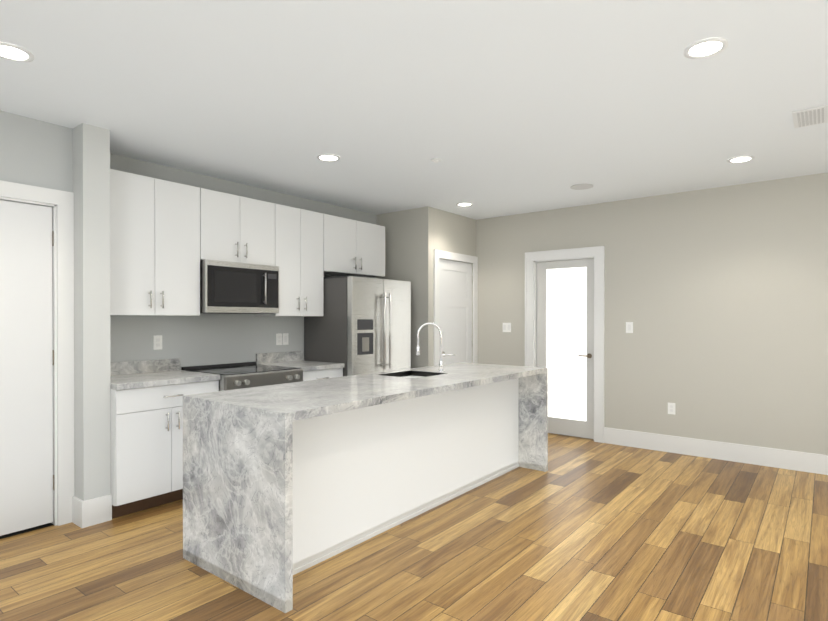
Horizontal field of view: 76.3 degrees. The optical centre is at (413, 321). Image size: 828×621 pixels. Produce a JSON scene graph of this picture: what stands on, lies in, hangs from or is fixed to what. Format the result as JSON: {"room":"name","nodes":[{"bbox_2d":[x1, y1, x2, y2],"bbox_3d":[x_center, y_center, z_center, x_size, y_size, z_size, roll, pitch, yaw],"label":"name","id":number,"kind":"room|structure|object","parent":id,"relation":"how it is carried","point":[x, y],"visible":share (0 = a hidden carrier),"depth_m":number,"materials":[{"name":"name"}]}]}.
{"room":"kitchen","nodes":[
{"label":"kitchen","id":0,"kind":"room"},
{"bbox_2d":[0,110,72,191],"bbox_3d":[-3.569,0.032,2.005,0.150,2.625,3.985,0,0,38],"label":"wall","id":1,"kind":"structure","parent":0,"point":[35,152],"depth_m":3.36,"materials":[{"name":"grey paint"}]},
{"bbox_2d":[0,200,53,538],"bbox_3d":[-2.632,0.297,3.162,0.076,2.083,0.794,0,0,38],"label":"door","id":2,"kind":"structure","parent":1,"relation":"in","point":[26,392],"depth_m":3.34,"materials":[{"name":"white wood"}]},
{"bbox_2d":[0,180,74,525],"bbox_3d":[-2.621,0.242,3.152,0.110,2.195,1.009,0,0,38],"label":"door frame","id":3,"kind":"structure","parent":1,"relation":"attached to","point":[60,203],"depth_m":3.46,"materials":[{"name":"white wood"}]},
{"bbox_2d":[73,123,110,500],"bbox_3d":[-2.306,0.025,3.651,0.530,2.625,0.165,0,0,38],"label":"column","id":4,"kind":"structure","parent":0,"point":[92,358],"depth_m":3.48,"materials":[{"name":"grey paint"}]},
{"bbox_2d":[110,153,375,366],"bbox_3d":[-1.572,0.019,5.140,0.150,2.625,3.415,0,0,38],"label":"wall","id":5,"kind":"structure","parent":0,"point":[206,339],"depth_m":4.69,"materials":[{"name":"grey paint"}]},
{"bbox_2d":[110,169,201,315],"bbox_3d":[-2.089,-0.564,4.087,0.328,1.040,0.733,0,0,38],"label":"upper cabinet","id":6,"kind":"object","parent":5,"relation":"attached to","point":[166,237],"depth_m":3.98,"materials":[{"name":"white wood"}]},
{"bbox_2d":[153,335,161,349],"bbox_3d":[-2.105,0.174,4.332,0.008,0.116,0.072,0,0,38],"label":"outlet","id":7,"kind":"object","parent":5,"relation":"attached to","point":[157,342],"visible":1,"depth_m":4.33,"materials":[{"name":"white plastic"}]},
{"bbox_2d":[202,188,277,265],"bbox_3d":[-1.635,-0.796,4.665,0.328,0.582,0.733,0,0,38],"label":"upper cabinet","id":8,"kind":"object","parent":5,"relation":"attached to","point":[235,228],"depth_m":4.55,"materials":[{"name":"white wood"}]},
{"bbox_2d":[200,259,278,313],"bbox_3d":[-1.590,-0.284,4.632,0.439,0.433,0.721,0,0,38],"label":"microwave","id":9,"kind":"object","parent":8,"relation":"attached to","point":[227,287],"visible":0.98,"depth_m":4.47,"materials":[{"name":"silver metal"}]},
{"bbox_2d":[276,333,281,344],"bbox_3d":[-1.354,0.180,5.290,0.008,0.116,0.072,0,0,38],"label":"outlet","id":10,"kind":"object","parent":5,"relation":"attached to","point":[278,338],"visible":1,"depth_m":5.29,"materials":[{"name":"white plastic"}]},
{"bbox_2d":[283,333,287,344],"bbox_3d":[-1.304,0.180,5.354,0.008,0.116,0.072,0,0,38],"label":"light switch","id":11,"kind":"object","parent":5,"relation":"attached to","point":[285,338],"visible":1,"depth_m":5.35,"materials":[{"name":"white plastic"}]},
{"bbox_2d":[254,204,325,315],"bbox_3d":[-1.224,-0.569,5.191,0.328,1.040,0.593,0,0,38],"label":"upper cabinet","id":12,"kind":"object","parent":5,"relation":"attached to","point":[301,232],"depth_m":5.10,"materials":[{"name":"white wood"}]},
{"bbox_2d":[326,214,384,277],"bbox_3d":[-0.749,-0.802,5.796,0.328,0.580,0.942,0,0,38],"label":"upper cabinet","id":13,"kind":"object","parent":5,"relation":"attached to","point":[353,247],"depth_m":5.67,"materials":[{"name":"white wood"}]},
{"bbox_2d":[0,433,827,620],"bbox_3d":[0.775,1.397,1.435,8.420,0.100,8.736,0,0,38],"label":"floor","id":14,"kind":"structure","parent":0,"point":[584,529],"depth_m":2.96,"materials":[{"name":"brown wood"}]},
{"bbox_2d":[111,358,219,518],"bbox_3d":[-1.975,0.826,3.984,0.640,1.020,0.758,0,0,38],"label":"base cabinet","id":15,"kind":"object","parent":14,"relation":"on","point":[146,434],"visible":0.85,"depth_m":3.72,"materials":[{"name":"white painted wood"},{"name":"marble"},{"name":"stainless steel"}]},
{"bbox_2d":[181,362,302,390],"bbox_3d":[-1.464,0.861,4.548,0.747,0.945,0.752,0,0,38],"label":"range","id":16,"kind":"object","parent":14,"relation":"on","point":[241,375],"visible":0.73,"depth_m":4.40,"materials":[{"name":"silver metal"}]},
{"bbox_2d":[256,351,343,380],"bbox_3d":[-1.095,0.821,5.108,0.640,1.020,0.578,0,0,38],"label":"base cabinet","id":17,"kind":"object","parent":14,"relation":"on","point":[314,370],"visible":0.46,"depth_m":5.09,"materials":[{"name":"white stone"}]},
{"bbox_2d":[304,275,410,375],"bbox_3d":[-0.567,0.439,5.666,0.766,1.780,0.926,0,0,38],"label":"fridge","id":18,"kind":"object","parent":14,"relation":"on","point":[362,325],"visible":0.54,"depth_m":5.34,"materials":[{"name":"grey metal"}]},
{"bbox_2d":[183,362,547,612],"bbox_3d":[-0.058,0.877,3.840,0.911,0.920,2.893,0,0,38],"label":"kitchen island","id":19,"kind":"object","parent":14,"relation":"on","point":[284,483],"visible":1,"depth_m":3.04,"materials":[{"name":"stone"}]},
{"bbox_2d":[416,322,454,371],"bbox_3d":[0.180,0.212,4.347,0.253,0.404,0.222,0,0,38],"label":"faucet","id":20,"kind":"object","parent":19,"relation":"on","point":[441,354],"visible":1,"depth_m":4.33,"materials":[{"name":"silver metal"}]},
{"bbox_2d":[0,0,827,219],"bbox_3d":[0.775,-1.328,1.424,8.420,0.100,8.736,0,0,38],"label":"ceiling","id":21,"kind":"structure","parent":0,"point":[499,108],"depth_m":2.96,"materials":[{"name":"white paint"}]},
{"bbox_2d":[0,42,33,61],"bbox_3d":[-1.920,-1.278,2.508,0.184,0.008,0.184,0,0,38],"label":"recessed light","id":22,"kind":"object","parent":21,"relation":"in","point":[11,52],"visible":1,"depth_m":2.52,"materials":[{"name":"white"}]},
{"bbox_2d":[317,154,339,161],"bbox_3d":[-0.674,-1.285,4.149,0.184,0.008,0.184,0,0,38],"label":"recessed light","id":23,"kind":"object","parent":21,"relation":"in","point":[328,157],"visible":1,"depth_m":4.14,"materials":[{"name":"white plastic"}]},
{"bbox_2d":[431,158,440,162],"bbox_3d":[0.175,-1.279,4.195,0.080,0.020,0.080,0,0,38],"label":"ceiling detector","id":24,"kind":"object","parent":21,"relation":"attached to","point":[435,160],"visible":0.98,"depth_m":4.18,"materials":[{"name":"white plastic"}]},
{"bbox_2d":[456,202,472,206],"bbox_3d":[0.560,-1.292,5.837,0.184,0.008,0.184,0,0,38],"label":"recessed light","id":25,"kind":"object","parent":21,"relation":"in","point":[463,204],"visible":0.98,"depth_m":5.83,"materials":[{"name":"white plastic"}]},
{"bbox_2d":[570,184,592,189],"bbox_3d":[1.610,-1.290,5.053,0.210,0.007,0.210,0,0,38],"label":"ceiling speaker","id":26,"kind":"object","parent":21,"relation":"attached to","point":[581,186],"visible":0.94,"depth_m":5.03,"materials":[{"name":"grey plastic"}]},
{"bbox_2d":[683,38,727,58],"bbox_3d":[1.368,-1.278,2.474,0.184,0.008,0.184,0,0,38],"label":"recessed light","id":27,"kind":"object","parent":21,"relation":"in","point":[705,48],"visible":1,"depth_m":2.47,"materials":[{"name":"white plastic"}]},
{"bbox_2d":[727,156,753,162],"bbox_3d":[2.598,-1.285,4.191,0.184,0.008,0.184,0,0,38],"label":"recessed light","id":28,"kind":"object","parent":21,"relation":"in","point":[739,159],"visible":1,"depth_m":4.19,"materials":[{"name":"white plastic"}]},
{"bbox_2d":[792,105,827,127],"bbox_3d":[2.492,-1.280,3.308,0.180,0.010,0.340,0,0,38],"label":"ceiling vent","id":29,"kind":"object","parent":21,"relation":"in","point":[810,116],"visible":1,"depth_m":3.29,"materials":[{"name":"white metal"}]},
{"bbox_2d":[376,206,475,367],"bbox_3d":[0.170,0.013,6.602,0.790,2.625,1.036,0,0,38],"label":"wall","id":30,"kind":"structure","parent":0,"point":[415,238],"depth_m":6.10,"materials":[{"name":"grey paint"}]},
{"bbox_2d":[440,259,471,364],"bbox_3d":[0.507,0.292,6.408,0.085,2.044,0.755,0,0,38],"label":"pantry door","id":31,"kind":"structure","parent":30,"relation":"in","point":[456,303],"depth_m":6.44,"materials":[{"name":"white wood"}]},
{"bbox_2d":[434,249,477,365],"bbox_3d":[0.520,0.251,6.393,0.020,2.150,0.935,0,0,38],"label":"door frame","id":32,"kind":"structure","parent":30,"relation":"attached to","point":[438,254],"depth_m":6.21,"materials":[{"name":"white wood"}]},
{"bbox_2d":[476,173,827,454],"bbox_3d":[3.362,0.020,4.856,8.270,2.625,0.150,0,0,38],"label":"wall","id":33,"kind":"structure","parent":0,"point":[718,297],"depth_m":5.17,"materials":[{"name":"grey paint"}]},
{"bbox_2d":[503,323,510,331],"bbox_3d":[1.143,0.075,6.494,0.115,0.116,0.008,0,0,38],"label":"light switch","id":34,"kind":"object","parent":33,"relation":"attached to","point":[506,327],"visible":1,"depth_m":6.49,"materials":[{"name":"white plastic"}]},
{"bbox_2d":[525,246,604,442],"bbox_3d":[1.742,0.253,6.088,0.940,2.150,0.148,0,0,38],"label":"door frame","id":35,"kind":"structure","parent":33,"relation":"attached to","point":[598,252],"depth_m":5.81,"materials":[{"name":"white wood"}]},
{"bbox_2d":[537,258,593,438],"bbox_3d":[1.738,0.307,6.083,0.698,2.017,0.093,0,0,38],"label":"frosted door","id":36,"kind":"structure","parent":33,"relation":"in","point":[565,322],"depth_m":6.08,"materials":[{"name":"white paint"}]},
{"bbox_2d":[626,322,632,332],"bbox_3d":[2.288,0.066,5.597,0.072,0.116,0.008,0,0,38],"label":"light switch","id":37,"kind":"object","parent":33,"relation":"attached to","point":[629,327],"visible":1,"depth_m":5.59,"materials":[{"name":"white plastic"}]},
{"bbox_2d":[668,403,674,414],"bbox_3d":[2.613,0.885,5.346,0.072,0.116,0.008,0,0,38],"label":"electrical outlet","id":38,"kind":"object","parent":33,"relation":"attached to","point":[671,408],"visible":1,"depth_m":5.34,"materials":[{"name":"white plastic"}]},
{"bbox_2d":[604,427,827,474],"bbox_3d":[4.311,1.251,4.013,5.670,0.170,0.016,0,0,38],"label":"baseboard","id":39,"kind":"structure","parent":33,"relation":"attached to","point":[756,455],"depth_m":5.06,"materials":[{"name":"white wood"}]}
]}

